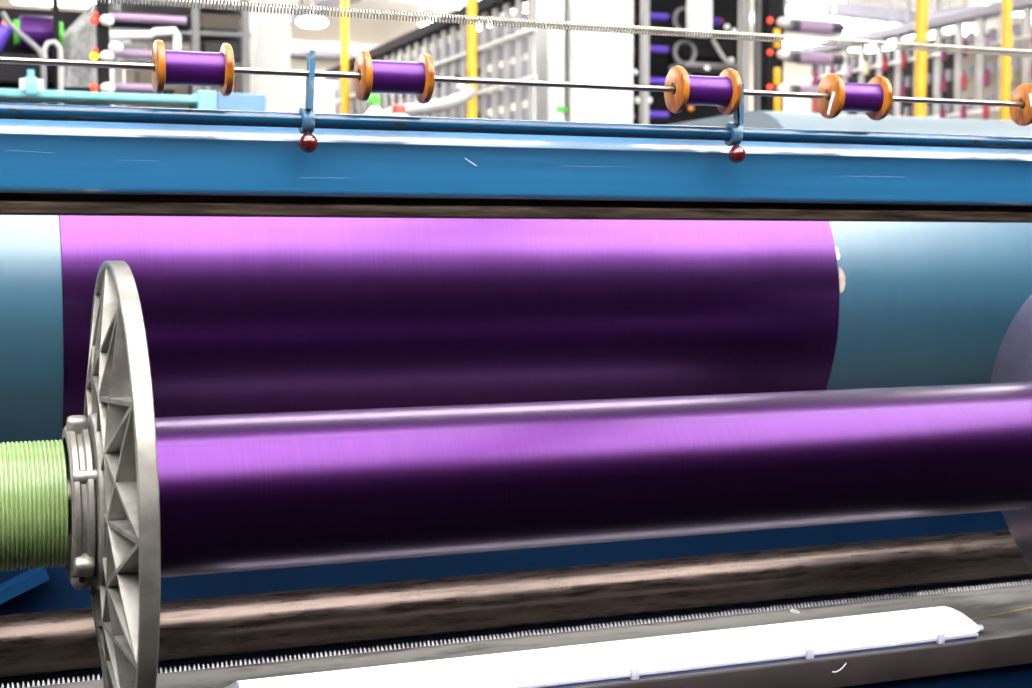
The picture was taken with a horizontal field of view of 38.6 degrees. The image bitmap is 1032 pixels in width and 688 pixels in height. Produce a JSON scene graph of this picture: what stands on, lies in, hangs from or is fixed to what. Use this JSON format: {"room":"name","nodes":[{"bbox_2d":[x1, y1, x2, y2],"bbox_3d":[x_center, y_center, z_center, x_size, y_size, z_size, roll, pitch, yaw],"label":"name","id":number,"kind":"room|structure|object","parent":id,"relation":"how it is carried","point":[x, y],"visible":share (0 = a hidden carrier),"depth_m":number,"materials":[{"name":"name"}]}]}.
{"room":"textile factory","nodes":[
{"label":"textile factory","id":0,"kind":"room"},
{"bbox_2d":[96,39,397,113],"bbox_3d":[-2.441,-0.928,11.972,3.162,3.094,0.150,-1,4,-21],"label":"wall partition","id":1,"kind":"structure","parent":0,"point":[324,89],"depth_m":12.13,"materials":[{"name":"beige paint"}]},
{"bbox_2d":[110,40,353,58],"bbox_3d":[-2.610,-2.346,11.658,2.686,0.045,0.160,-1,4,-21],"label":"steel beam","id":2,"kind":"structure","parent":1,"relation":"attached to","point":[294,52],"depth_m":11.98,"materials":[{"name":"metal"}]},
{"bbox_2d":[0,0,1031,120],"bbox_3d":[-2.113,-1.669,16.380,24.000,4.000,0.200,-1,4,-21],"label":"wall","id":3,"kind":"structure","parent":0,"point":[361,30],"depth_m":16.58,"materials":[{"name":"beige paint"}]},
{"bbox_2d":[10,0,51,4],"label":"ceiling lamp","id":4,"kind":"object","parent":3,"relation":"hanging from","point":[40,2],"depth_m":13.80,"materials":[{"name":"white paint"}]},
{"bbox_2d":[303,0,1022,51],"bbox_3d":[2.422,-2.957,4.623,24.000,0.100,25.200,-1,4,-21],"label":"ceiling","id":5,"kind":"structure","parent":0,"point":[851,25],"depth_m":16.03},
{"bbox_2d":[59,0,95,6],"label":"ceiling lamp","id":6,"kind":"object","parent":5,"relation":"hanging from","point":[76,3],"depth_m":13.86,"materials":[{"name":"white paint"}]},
{"bbox_2d":[13,0,109,6],"bbox_3d":[-3.433,-3.237,14.150,2.640,0.030,0.360,-1,4,-21],"label":"diffuser","id":7,"kind":"object","parent":6,"relation":"attached to","point":[40,2],"depth_m":13.80,"materials":[{"name":"plastic"}]},
{"bbox_2d":[200,0,239,4],"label":"ceiling lamp","id":8,"kind":"object","parent":5,"relation":"hanging from","point":[205,0],"depth_m":14.18,"materials":[{"name":"white paint"}]},
{"bbox_2d":[290,0,298,9],"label":"ceiling lamp","id":9,"kind":"object","parent":5,"relation":"hanging from","point":[293,2],"depth_m":14.41,"materials":[{"name":"white paint"}]},
{"bbox_2d":[296,0,327,27],"bbox_3d":[-1.617,-2.936,11.652,0.253,0.856,0.176,-1,4,-21],"label":"lamp","id":10,"kind":"object","parent":5,"relation":"hanging from","point":[310,21],"visible":1,"depth_m":11.62,"materials":[{"name":"grey paint"}]},
{"bbox_2d":[290,0,360,22],"bbox_3d":[-1.639,-3.089,12.666,0.615,0.683,0.120,-1,4,-21],"label":"roof beam","id":11,"kind":"structure","parent":5,"relation":"attached to","point":[326,3],"depth_m":12.60,"materials":[{"name":"metal"}]},
{"bbox_2d":[416,0,525,29],"bbox_3d":[0.295,-3.469,15.589,2.700,0.305,0.420,-1,4,-21],"label":"ceiling lamp","id":12,"kind":"object","parent":5,"relation":"hanging from","point":[431,9],"visible":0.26,"depth_m":15.00,"materials":[{"name":"white paint"}]},
{"bbox_2d":[420,19,524,29],"bbox_3d":[0.295,-3.332,15.598,2.640,0.030,0.360,-1,4,-21],"label":"diffuser","id":13,"kind":"object","parent":12,"relation":"attached to","point":[422,23],"depth_m":15.19,"materials":[{"name":"plastic"}]},
{"bbox_2d":[429,6,525,12],"bbox_3d":[0.295,-3.466,15.590,2.640,0.020,0.360,-1,4,-21],"label":"diffuser","id":14,"kind":"object","parent":12,"relation":"attached to","point":[441,9],"depth_m":14.97,"materials":[{"name":"plastic"}]},
{"bbox_2d":[784,0,841,36],"bbox_3d":[2.236,-2.862,11.289,0.552,0.957,0.120,-1,4,-21],"label":"roof beam","id":15,"kind":"structure","parent":5,"relation":"attached to","point":[785,1],"depth_m":11.32,"materials":[{"name":"metal"}]},
{"bbox_2d":[787,0,844,15],"bbox_3d":[2.383,-2.991,11.811,0.566,0.767,0.090,-1,4,-21],"label":"lamp","id":16,"kind":"object","parent":5,"relation":"hanging from","point":[816,6],"visible":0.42,"depth_m":11.78,"materials":[{"name":"grey paint"}]},
{"bbox_2d":[784,31,862,47],"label":"ceiling lamp","id":17,"kind":"object","parent":5,"relation":"hanging from","point":[843,35],"depth_m":16.65,"materials":[{"name":"white paint"}]},
{"bbox_2d":[784,40,892,51],"bbox_3d":[4.022,-3.426,17.046,2.640,0.030,0.360,-1,4,-21],"label":"diffuser","id":18,"kind":"object","parent":17,"relation":"attached to","point":[793,45],"depth_m":16.81,"materials":[{"name":"plastic"}]},
{"bbox_2d":[866,44,875,51],"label":"ceiling lamp","id":19,"kind":"object","parent":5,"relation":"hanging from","point":[869,49],"depth_m":17.07,"materials":[{"name":"white paint"}]},
{"bbox_2d":[831,0,915,24],"bbox_3d":[2.861,-2.953,11.634,0.814,0.820,0.120,-1,4,-21],"label":"roof beam","id":20,"kind":"structure","parent":5,"relation":"attached to","point":[846,10],"depth_m":11.58,"materials":[{"name":"metal"}]},
{"bbox_2d":[890,0,894,40],"bbox_3d":[2.875,-2.825,11.261,0.080,1.026,0.080,-1,4,-21],"label":"work lamp","id":21,"kind":"object","parent":5,"relation":"hanging from","point":[891,3],"visible":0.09,"depth_m":11.28,"materials":[{"name":"grey paint"}]},
{"bbox_2d":[903,0,910,39],"bbox_3d":[3.002,-2.840,11.310,0.080,1.004,0.080,-1,4,-21],"label":"work lamp","id":22,"kind":"object","parent":5,"relation":"hanging from","point":[906,2],"visible":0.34,"depth_m":11.32,"materials":[{"name":"grey paint"}]},
{"bbox_2d":[903,36,913,44],"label":"ceiling lamp","id":23,"kind":"object","parent":5,"relation":"hanging from","point":[911,39],"depth_m":17.02,"materials":[{"name":"white paint"}]},
{"bbox_2d":[931,0,937,34],"bbox_3d":[3.261,-2.873,11.409,0.080,0.951,0.080,-1,4,-21],"label":"work lamp","id":24,"kind":"object","parent":5,"relation":"hanging from","point":[936,1],"visible":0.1,"depth_m":11.42,"materials":[{"name":"grey paint"}]},
{"bbox_2d":[944,0,953,32],"bbox_3d":[3.374,-2.886,11.452,0.080,0.929,0.080,-1,4,-21],"label":"work lamp","id":25,"kind":"object","parent":5,"relation":"hanging from","point":[950,29],"visible":0.47,"depth_m":11.46,"materials":[{"name":"grey paint"}]},
{"bbox_2d":[963,0,969,33],"bbox_3d":[3.516,-2.890,11.507,0.080,0.929,0.080,-1,4,-21],"label":"work lamp","id":26,"kind":"object","parent":5,"relation":"hanging from","point":[966,26],"visible":0.62,"depth_m":11.51,"materials":[{"name":"grey paint"}]},
{"bbox_2d":[928,0,1022,17],"bbox_3d":[3.717,-2.943,11.754,1.164,0.856,0.120,-1,4,-21],"label":"roof beam","id":27,"kind":"structure","parent":5,"relation":"attached to","point":[940,11],"depth_m":11.60,"materials":[{"name":"metal"}]},
{"bbox_2d":[955,0,1001,7],"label":"ceiling lamp","id":28,"kind":"object","parent":5,"relation":"hanging from","point":[959,3],"depth_m":13.19,"materials":[{"name":"white paint"}]},
{"bbox_2d":[1012,12,1022,15],"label":"ceiling lamp","id":29,"kind":"object","parent":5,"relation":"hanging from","point":[1021,13],"depth_m":13.56,"materials":[{"name":"white paint"}]},
{"bbox_2d":[978,3,1022,15],"bbox_3d":[5.328,-3.058,13.708,2.640,0.030,0.360,-1,4,-21],"label":"diffuser","id":30,"kind":"object","parent":29,"relation":"attached to","point":[1021,13],"depth_m":13.50,"materials":[{"name":"plastic"}]},
{"bbox_3d":[4.562,1.492,-0.596,24.000,0.100,13.400,-1,4,-21],"label":"floor","id":31,"kind":"structure","parent":0,"visible":0},
{"bbox_2d":[0,511,1008,614],"bbox_3d":[0.108,0.747,3.293,4.150,0.880,0.095,-1,4,-21],"label":"crossbeam","id":32,"kind":"object","parent":31,"relation":"on","point":[41,589],"visible":0.17,"depth_m":3.21,"materials":[{"name":"metal"}]},
{"bbox_2d":[19,584,1031,687],"bbox_3d":[0.223,0.896,3.007,4.150,0.621,0.636,-1,4,-21],"label":"metal bar","id":33,"kind":"object","parent":31,"relation":"on","point":[1000,656],"visible":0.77,"depth_m":2.90,"materials":[{"name":"grey metal"}]},
{"bbox_2d":[0,576,1031,687],"bbox_3d":[0.157,0.571,3.155,4.230,0.010,0.254,-1,4,-21],"label":"comb","id":34,"kind":"object","parent":33,"relation":"on","point":[52,679],"visible":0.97,"depth_m":2.98,"materials":[{"name":"metal"}]},
{"bbox_2d":[225,606,983,687],"bbox_3d":[0.217,0.574,2.699,1.551,0.063,0.085,-1,4,-21],"label":"lamp","id":35,"kind":"object","parent":33,"relation":"on","point":[668,655],"visible":1,"depth_m":2.69,"materials":[{"name":"white plastic"}]},
{"bbox_2d":[971,607,1031,619],"bbox_3d":[1.092,0.573,3.183,0.804,0.002,0.012,-2,4,-32],"label":"strand","id":36,"kind":"object","parent":33,"relation":"on","point":[1028,607],"visible":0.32,"depth_m":3.14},
{"bbox_3d":[-1.954,0.259,2.561,0.180,1.950,1.950,-1,4,-21],"label":"frame","id":37,"kind":"object","parent":31,"relation":"on","visible":0},
{"bbox_2d":[0,57,1023,106],"bbox_3d":[0.315,-0.461,2.674,4.265,0.010,0.010,-1,4,-21],"label":"rod","id":38,"kind":"object","parent":37,"relation":"attached to","point":[4,60],"visible":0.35,"depth_m":2.54,"materials":[{"name":"metal"}]},
{"bbox_2d":[151,40,234,96],"bbox_3d":[-0.516,-0.440,2.351,0.122,0.085,0.085,-1,4,-21],"label":"thread spool","id":39,"kind":"object","parent":38,"relation":"on","point":[171,67],"visible":0.99,"depth_m":2.33,"materials":[{"name":"fabric"}]},
{"bbox_2d":[353,50,434,103],"bbox_3d":[-0.205,-0.448,2.472,0.122,0.085,0.085,-1,4,-21],"label":"thread spool","id":40,"kind":"object","parent":38,"relation":"on","point":[417,78],"visible":0.99,"depth_m":2.45,"materials":[{"name":"fabric"}]},
{"bbox_2d":[664,66,741,114],"bbox_3d":[0.340,-0.462,2.684,0.122,0.085,0.085,-1,4,-21],"label":"thread spool","id":41,"kind":"object","parent":38,"relation":"on","point":[723,91],"visible":0.98,"depth_m":2.67,"materials":[{"name":"fabric"}]},
{"bbox_2d":[817,73,892,120],"bbox_3d":[0.644,-0.469,2.802,0.122,0.085,0.085,-1,4,-21],"label":"thread spool","id":42,"kind":"object","parent":38,"relation":"on","point":[875,97],"visible":0.99,"depth_m":2.78,"materials":[{"name":"fabric"}]},
{"bbox_2d":[1009,83,1031,125],"bbox_3d":[1.068,-0.480,2.966,0.122,0.085,0.085,-1,4,-21],"label":"thread spool","id":43,"kind":"object","parent":38,"relation":"on","point":[1022,116],"visible":0.95,"depth_m":2.94,"materials":[{"name":"brown wood"}]},
{"bbox_2d":[0,215,1031,443],"bbox_3d":[0.002,-0.099,3.503,4.265,0.826,0.826,-1,4,-21],"label":"drum","id":44,"kind":"object","parent":37,"relation":"attached to","point":[242,315],"visible":0.4,"depth_m":3.06,"materials":[{"name":"fabric"}]},
{"bbox_2d":[835,247,839,259],"bbox_3d":[0.733,-0.206,3.357,0.007,0.031,0.014,-1,4,-21],"label":"tape","id":45,"kind":"object","parent":44,"relation":"attached to","point":[836,248],"visible":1,"depth_m":3.35,"materials":[{"name":"white paper"}]},
{"bbox_2d":[838,268,845,292],"bbox_3d":[0.741,-0.145,3.351,0.016,0.058,0.013,-1,4,-21],"label":"tape","id":46,"kind":"object","parent":44,"relation":"attached to","point":[842,283],"visible":1,"depth_m":3.35,"materials":[{"name":"paper"}]},
{"bbox_2d":[0,261,1031,687],"bbox_3d":[0.355,0.212,2.615,4.265,0.726,0.726,-1,4,-21],"label":"beam","id":47,"kind":"structure","parent":37,"relation":"attached to","point":[129,498],"depth_m":2.33,"materials":[{"name":"fabric"}]},
{"bbox_2d":[0,119,1031,222],"bbox_3d":[0.283,-0.309,2.767,4.265,0.150,0.081,-1,4,-21],"label":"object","id":48,"kind":"object","parent":37,"relation":"attached to","point":[62,168],"visible":0.99,"depth_m":2.60,"materials":[{"name":"paint"}]},
{"bbox_2d":[0,102,1031,149],"bbox_3d":[0.308,-0.387,2.697,4.265,0.026,0.026,-1,4,-21],"label":"tube","id":49,"kind":"object","parent":37,"relation":"attached to","point":[16,111],"visible":1,"depth_m":2.54,"materials":[{"name":"paint"}]},
{"bbox_2d":[298,50,317,152],"bbox_3d":[-0.346,-0.399,2.435,0.032,0.166,0.056,-1,4,-21],"label":"clamp","id":50,"kind":"object","parent":49,"relation":"attached to","point":[308,143],"visible":0.98,"depth_m":2.42,"materials":[{"name":"metal"}]},
{"bbox_2d":[724,84,745,162],"bbox_3d":[0.404,-0.406,2.727,0.032,0.144,0.056,-1,4,-21],"label":"clamp","id":51,"kind":"object","parent":49,"relation":"attached to","point":[736,154],"visible":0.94,"depth_m":2.71,"materials":[{"name":"metal"}]},
{"bbox_2d":[0,529,1031,678],"bbox_3d":[0.188,0.514,3.064,4.265,0.113,0.113,-1,4,-21],"label":"roller","id":52,"kind":"object","parent":37,"relation":"attached to","point":[56,641],"visible":1,"depth_m":2.94,"materials":[{"name":"metal"}]},
{"bbox_2d":[52,0,1031,56],"bbox_3d":[0.279,-0.585,2.759,4.248,0.017,0.017,-1,4,-21],"label":"coil spring","id":53,"kind":"object","parent":37,"relation":"attached to","point":[437,19],"visible":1,"depth_m":2.71,"materials":[{"name":"metal"}]},
{"bbox_3d":[-0.410,0.220,4.578,0.375,1.766,0.515,-1,4,-21],"label":"cabinet","id":54,"kind":"object","parent":31,"relation":"on","visible":0},
{"bbox_2d":[364,94,384,114],"bbox_3d":[-0.426,-0.702,4.412,0.073,0.094,0.066,-1,4,-21],"label":"spray bottle","id":55,"kind":"object","parent":54,"relation":"on","point":[374,99],"visible":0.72,"depth_m":4.40,"materials":[{"name":"white paint"}]},
{"bbox_2d":[390,105,407,115],"bbox_3d":[-0.353,-0.688,4.442,0.080,0.064,0.080,-1,4,-21],"label":"bottle","id":56,"kind":"object","parent":54,"relation":"on","point":[398,110],"visible":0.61,"depth_m":4.42,"materials":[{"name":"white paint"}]},
{"bbox_3d":[-0.009,0.728,11.120,24.000,0.100,11.800,-1,4,-21],"label":"floor","id":57,"kind":"structure","parent":0,"visible":0},
{"bbox_2d":[0,0,191,105],"bbox_3d":[-1.853,-0.448,6.098,0.963,2.900,0.861,-1,4,-21],"label":"machine","id":58,"kind":"object","parent":57,"relation":"on","point":[86,33],"visible":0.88,"depth_m":5.87,"materials":[{"name":"grey paint"}]},
{"bbox_2d":[0,20,12,51],"bbox_3d":[-2.029,-1.206,5.797,0.103,0.142,0.060,-1,4,-21],"label":"yarn bobbin","id":59,"kind":"object","parent":58,"relation":"on","point":[5,31],"visible":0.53,"depth_m":5.78,"materials":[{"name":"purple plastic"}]},
{"bbox_2d":[13,15,63,50],"bbox_3d":[-1.896,-1.233,5.847,0.185,0.136,0.136,-1,4,-21],"label":"yarn bobbin","id":60,"kind":"object","parent":58,"relation":"on","point":[38,29],"visible":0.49,"depth_m":5.79,"materials":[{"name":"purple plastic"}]},
{"bbox_2d":[90,83,97,90],"bbox_3d":[-1.644,-1.000,5.740,0.032,0.032,0.032,-1,4,-21],"label":"lamp","id":61,"kind":"object","parent":58,"relation":"attached to","point":[94,87],"depth_m":5.73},
{"bbox_2d":[90,52,97,60],"bbox_3d":[-1.642,-1.119,5.733,0.032,0.032,0.032,-1,4,-21],"label":"lamp","id":62,"kind":"object","parent":58,"relation":"attached to","point":[94,56],"depth_m":5.72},
{"bbox_2d":[90,16,97,24],"bbox_3d":[-1.640,-1.257,5.725,0.032,0.032,0.032,-1,4,-21],"label":"lamp","id":63,"kind":"object","parent":58,"relation":"attached to","point":[94,20],"depth_m":5.72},
{"bbox_2d":[99,50,113,60],"bbox_3d":[-1.592,-1.120,5.731,0.057,0.044,0.052,-1,4,-21],"label":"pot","id":64,"kind":"object","parent":58,"relation":"on","point":[104,55],"depth_m":5.72,"materials":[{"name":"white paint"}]},
{"bbox_2d":[99,14,113,25],"bbox_3d":[-1.590,-1.258,5.723,0.057,0.044,0.052,-1,4,-21],"label":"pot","id":65,"kind":"object","parent":58,"relation":"on","point":[104,19],"depth_m":5.71,"materials":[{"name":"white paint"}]},
{"bbox_2d":[100,82,114,92],"bbox_3d":[-1.590,-0.997,5.740,0.057,0.044,0.052,-1,4,-21],"label":"pot","id":66,"kind":"object","parent":58,"relation":"on","point":[109,87],"depth_m":5.72,"materials":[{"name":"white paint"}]},
{"bbox_2d":[108,41,122,52],"bbox_3d":[-1.560,-1.157,5.742,0.057,0.044,0.052,-1,4,-21],"label":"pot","id":67,"kind":"object","parent":58,"relation":"on","point":[115,47],"depth_m":5.72,"materials":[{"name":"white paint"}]},
{"bbox_2d":[0,70,216,109],"bbox_3d":[-1.550,0.048,5.306,0.935,2.014,0.234,-1,4,-21],"label":"guard","id":68,"kind":"object","parent":57,"relation":"on","point":[30,89],"visible":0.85,"depth_m":5.22,"materials":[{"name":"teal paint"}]},
{"bbox_2d":[125,41,204,108],"bbox_3d":[-2.128,-0.504,9.006,0.427,2.634,0.445,-1,4,-21],"label":"storage cabinet","id":69,"kind":"object","parent":57,"relation":"on","point":[134,76],"visible":0.04,"depth_m":8.75,"materials":[{"name":"metal"}]},
{"bbox_2d":[109,0,251,105],"bbox_3d":[-1.740,-0.524,7.648,0.700,2.850,0.350,-1,4,-21],"label":"storage rack","id":70,"kind":"object","parent":57,"relation":"on","point":[210,28],"visible":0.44,"depth_m":7.53,"materials":[{"name":"metal"}]},
{"bbox_2d":[205,86,219,93],"bbox_3d":[-1.892,-0.591,9.308,0.165,2.769,0.445,-1,4,-21],"label":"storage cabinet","id":71,"kind":"object","parent":57,"relation":"on","point":[207,88],"visible":0.02,"depth_m":9.05,"materials":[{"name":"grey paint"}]},
{"bbox_2d":[232,19,240,92],"bbox_3d":[-1.776,-0.659,9.564,0.139,2.871,0.445,-1,4,-21],"label":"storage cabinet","id":72,"kind":"object","parent":57,"relation":"on","point":[237,77],"visible":0.05,"depth_m":9.31,"materials":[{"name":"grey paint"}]},
{"bbox_2d":[216,92,265,110],"bbox_3d":[-1.200,-0.037,6.358,0.205,2.046,0.300,-1,4,-21],"label":"tall cabinet","id":73,"kind":"object","parent":57,"relation":"on","point":[235,101],"visible":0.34,"depth_m":6.16,"materials":[{"name":"metal"}]},
{"bbox_2d":[249,0,290,111],"bbox_3d":[-1.360,-1.131,8.133,0.192,4.000,0.250,-1,4,-21],"label":"column","id":74,"kind":"structure","parent":57,"relation":"on","point":[270,41],"depth_m":7.99,"materials":[{"name":"white paint"}]},
{"bbox_2d":[340,0,349,113],"bbox_3d":[-1.121,-1.234,9.698,0.108,4.000,0.108,-1,4,-21],"label":"post","id":75,"kind":"object","parent":57,"relation":"on","point":[343,3],"visible":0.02,"depth_m":9.63,"materials":[{"name":"metal"}]},
{"bbox_2d":[383,83,475,115],"bbox_3d":[-0.410,-0.101,6.571,0.466,2.147,0.184,-1,4,-21],"label":"air duct","id":76,"kind":"object","parent":57,"relation":"on","point":[465,93],"visible":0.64,"depth_m":6.45,"materials":[{"name":"grey paint"}]},
{"bbox_2d":[325,0,537,119],"bbox_3d":[-0.528,-0.479,8.581,0.190,2.640,4.000,-1,4,-21],"label":"yarn creel","id":77,"kind":"object","parent":57,"relation":"on","point":[450,59],"visible":0.27,"depth_m":7.42,"materials":[{"name":"grey paint"}]},
{"bbox_2d":[467,0,476,117],"bbox_3d":[-0.207,-1.054,6.948,0.100,4.000,0.100,-1,4,-21],"label":"post","id":78,"kind":"object","parent":57,"relation":"on","point":[471,4],"visible":0.04,"depth_m":6.91,"materials":[{"name":"metal"}]},
{"bbox_2d":[527,0,633,123],"bbox_3d":[0.330,-1.108,7.772,0.474,4.000,0.350,-1,4,-21],"label":"column","id":79,"kind":"structure","parent":57,"relation":"on","point":[562,55],"depth_m":7.59,"materials":[{"name":"white paint"}]},
{"bbox_2d":[633,0,760,124],"bbox_3d":[0.931,-0.742,8.300,0.847,3.200,0.550,-1,4,-21],"label":"frame","id":80,"kind":"object","parent":57,"relation":"on","point":[698,56],"visible":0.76,"depth_m":8.19,"materials":[{"name":"black metal"}]},
{"bbox_2d":[639,77,665,84],"bbox_3d":[0.764,-1.438,8.054,0.185,0.040,0.040,-1,4,-21],"label":"package","id":81,"kind":"object","parent":80,"relation":"attached to","point":[652,80],"visible":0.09,"depth_m":8.04,"materials":[{"name":"purple fabric"}]},
{"bbox_2d":[639,45,671,53],"bbox_3d":[0.762,-1.609,8.043,0.185,0.040,0.040,-1,4,-21],"label":"package","id":82,"kind":"object","parent":80,"relation":"attached to","point":[652,49],"visible":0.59,"depth_m":8.03,"materials":[{"name":"purple fabric"}]},
{"bbox_2d":[639,111,671,118],"bbox_3d":[0.765,-1.256,8.067,0.185,0.040,0.040,-1,4,-21],"label":"package","id":83,"kind":"object","parent":80,"relation":"attached to","point":[652,114],"visible":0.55,"depth_m":8.06,"materials":[{"name":"purple fabric"}]},
{"bbox_2d":[639,13,671,20],"bbox_3d":[0.761,-1.784,8.031,0.185,0.040,0.040,-1,4,-21],"label":"package","id":84,"kind":"object","parent":80,"relation":"attached to","point":[653,16],"visible":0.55,"depth_m":8.02,"materials":[{"name":"purple fabric"}]},
{"bbox_2d":[688,105,693,111],"bbox_3d":[0.994,-1.339,8.366,0.038,0.040,0.039,-1,4,-21],"label":"lamp","id":85,"kind":"object","parent":80,"relation":"attached to","point":[690,107],"depth_m":8.35,"materials":[{"name":"orange plastic"}]},
{"bbox_2d":[712,18,723,24],"bbox_3d":[1.104,-1.794,8.191,0.105,0.040,0.040,-1,4,-21],"label":"package","id":86,"kind":"object","parent":80,"relation":"attached to","point":[715,21],"visible":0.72,"depth_m":8.18},
{"bbox_2d":[760,0,789,111],"bbox_3d":[1.410,-0.775,8.043,0.133,3.300,0.130,-1,4,-21],"label":"signal post","id":87,"kind":"object","parent":57,"relation":"on","point":[773,21],"visible":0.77,"depth_m":7.97,"materials":[{"name":"black metal"}]},
{"bbox_2d":[776,84,789,91],"bbox_3d":[1.448,-1.382,7.986,0.070,0.058,0.071,-1,4,-21],"label":"pot","id":88,"kind":"object","parent":87,"relation":"on","point":[779,87],"depth_m":7.96,"materials":[{"name":"white paint"}]},
{"bbox_2d":[776,49,789,58],"bbox_3d":[1.445,-1.569,7.973,0.070,0.058,0.071,-1,4,-21],"label":"lamp","id":89,"kind":"object","parent":87,"relation":"on","point":[780,53],"depth_m":7.95,"materials":[{"name":"white paint"}]},
{"bbox_2d":[776,17,789,27],"bbox_3d":[1.443,-1.740,7.961,0.070,0.058,0.071,-1,4,-21],"label":"lamp","id":90,"kind":"object","parent":87,"relation":"on","point":[781,22],"depth_m":7.94,"materials":[{"name":"white paint"}]},
{"bbox_2d":[784,20,844,92],"bbox_3d":[1.665,-0.751,8.451,0.458,3.200,0.068,-1,4,-21],"label":"thread spool","id":91,"kind":"object","parent":57,"relation":"on","point":[801,26],"visible":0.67,"depth_m":8.37,"materials":[{"name":"purple fabric"}]},
{"bbox_2d":[670,111,1031,136],"bbox_3d":[1.504,0.041,6.128,1.466,1.922,1.100,-1,4,-21],"label":"hood","id":92,"kind":"object","parent":57,"relation":"on","point":[752,119],"visible":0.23,"depth_m":5.64,"materials":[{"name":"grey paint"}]},
{"bbox_2d":[795,0,1031,119],"bbox_3d":[2.695,-0.677,9.772,0.190,2.880,2.900,-1,4,-21],"label":"yarn creel","id":93,"kind":"object","parent":57,"relation":"on","point":[952,68],"visible":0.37,"depth_m":9.50,"materials":[{"name":"grey paint"}]},
{"bbox_2d":[812,98,817,112],"bbox_3d":[2.179,-1.738,10.727,0.042,0.117,0.042,-1,4,-21],"label":"package","id":94,"kind":"object","parent":93,"relation":"attached to","point":[814,108],"visible":0.76,"depth_m":10.71,"materials":[{"name":"red fabric"}]},
{"bbox_2d":[813,69,817,85],"bbox_3d":[2.179,-1.938,10.714,0.042,0.117,0.042,-1,4,-21],"label":"package","id":95,"kind":"object","parent":93,"relation":"attached to","point":[815,73],"visible":1,"depth_m":10.70,"materials":[{"name":"pink fabric"}]},
{"bbox_2d":[846,63,851,79],"bbox_3d":[2.332,-1.912,10.323,0.042,0.117,0.042,-1,4,-21],"label":"package","id":96,"kind":"object","parent":93,"relation":"attached to","point":[848,66],"visible":1,"depth_m":10.31,"materials":[{"name":"purple"}]},
{"bbox_2d":[863,59,868,76],"bbox_3d":[2.408,-1.899,10.128,0.042,0.117,0.042,-1,4,-21],"label":"package","id":97,"kind":"object","parent":93,"relation":"attached to","point":[866,63],"visible":1,"depth_m":10.11,"materials":[{"name":"beige fabric"}]},
{"bbox_2d":[881,55,886,72],"bbox_3d":[2.484,-1.887,9.933,0.042,0.117,0.042,-1,4,-21],"label":"package","id":98,"kind":"object","parent":93,"relation":"attached to","point":[884,59],"visible":1,"depth_m":9.92,"materials":[{"name":"red fabric"}]},
{"bbox_2d":[899,82,905,96],"bbox_3d":[2.560,-1.674,9.751,0.042,0.117,0.042,-1,4,-21],"label":"package","id":99,"kind":"object","parent":93,"relation":"attached to","point":[902,86],"visible":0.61,"depth_m":9.74,"materials":[{"name":"pink fabric"}]},
{"bbox_2d":[900,51,905,69],"bbox_3d":[2.560,-1.874,9.738,0.042,0.117,0.042,-1,4,-21],"label":"package","id":100,"kind":"object","parent":93,"relation":"attached to","point":[903,55],"visible":1,"depth_m":9.72,"materials":[{"name":"red fabric"}]},
{"bbox_2d":[939,107,944,117],"bbox_3d":[2.712,-1.449,9.373,0.042,0.117,0.042,-1,4,-21],"label":"package","id":101,"kind":"object","parent":93,"relation":"attached to","point":[942,111],"visible":0.57,"depth_m":9.36,"materials":[{"name":"pink fabric"}]},
{"bbox_2d":[939,75,945,93],"bbox_3d":[2.712,-1.649,9.360,0.042,0.117,0.042,-1,4,-21],"label":"package","id":102,"kind":"object","parent":93,"relation":"attached to","point":[942,89],"visible":1,"depth_m":9.35,"materials":[{"name":"pink fabric"}]},
{"bbox_2d":[940,43,946,61],"bbox_3d":[2.712,-1.849,9.347,0.042,0.117,0.042,-1,4,-21],"label":"package","id":103,"kind":"object","parent":93,"relation":"attached to","point":[943,55],"visible":0.73,"depth_m":9.33,"materials":[{"name":"pink fabric"}]},
{"bbox_2d":[960,105,966,118],"bbox_3d":[2.789,-1.437,9.178,0.042,0.117,0.042,-1,4,-21],"label":"package","id":104,"kind":"object","parent":93,"relation":"attached to","point":[963,113],"visible":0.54,"depth_m":9.16,"materials":[{"name":"pink fabric"}]},
{"bbox_2d":[961,71,967,90],"bbox_3d":[2.789,-1.636,9.165,0.042,0.117,0.042,-1,4,-21],"label":"package","id":105,"kind":"object","parent":93,"relation":"attached to","point":[964,85],"visible":1,"depth_m":9.15,"materials":[{"name":"red fabric"}]},
{"bbox_2d":[961,39,967,57],"bbox_3d":[2.789,-1.836,9.152,0.042,0.117,0.042,-1,4,-21],"label":"package","id":106,"kind":"object","parent":93,"relation":"attached to","point":[964,42],"visible":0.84,"depth_m":9.14,"materials":[{"name":"pink fabric"}]},
{"bbox_2d":[982,106,988,119],"bbox_3d":[2.865,-1.424,8.983,0.042,0.117,0.042,-1,4,-21],"label":"package","id":107,"kind":"object","parent":93,"relation":"attached to","point":[985,112],"visible":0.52,"depth_m":8.97,"materials":[{"name":"red fabric"}]},
{"bbox_2d":[983,68,989,86],"bbox_3d":[2.865,-1.623,8.970,0.042,0.117,0.042,-1,4,-21],"label":"package","id":108,"kind":"object","parent":93,"relation":"attached to","point":[986,74],"visible":1,"depth_m":8.96,"materials":[{"name":"pink fabric"}]},
{"bbox_2d":[984,34,990,52],"bbox_3d":[2.865,-1.823,8.957,0.042,0.117,0.042,-1,4,-21],"label":"package","id":109,"kind":"object","parent":93,"relation":"attached to","point":[987,38],"visible":0.6,"depth_m":8.94,"materials":[{"name":"pink fabric"}]},
{"bbox_2d":[914,0,927,116],"bbox_3d":[2.058,-1.091,7.506,0.122,4.000,0.122,-1,4,-21],"label":"post","id":110,"kind":"object","parent":57,"relation":"on","point":[921,21],"visible":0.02,"depth_m":7.46,"materials":[{"name":"metal"}]},
{"bbox_2d":[1000,0,1011,119],"bbox_3d":[2.675,-1.127,8.067,0.108,4.000,0.108,-1,4,-21],"label":"post","id":111,"kind":"object","parent":57,"relation":"on","point":[1006,31],"visible":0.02,"depth_m":8.02,"materials":[{"name":"metal"}]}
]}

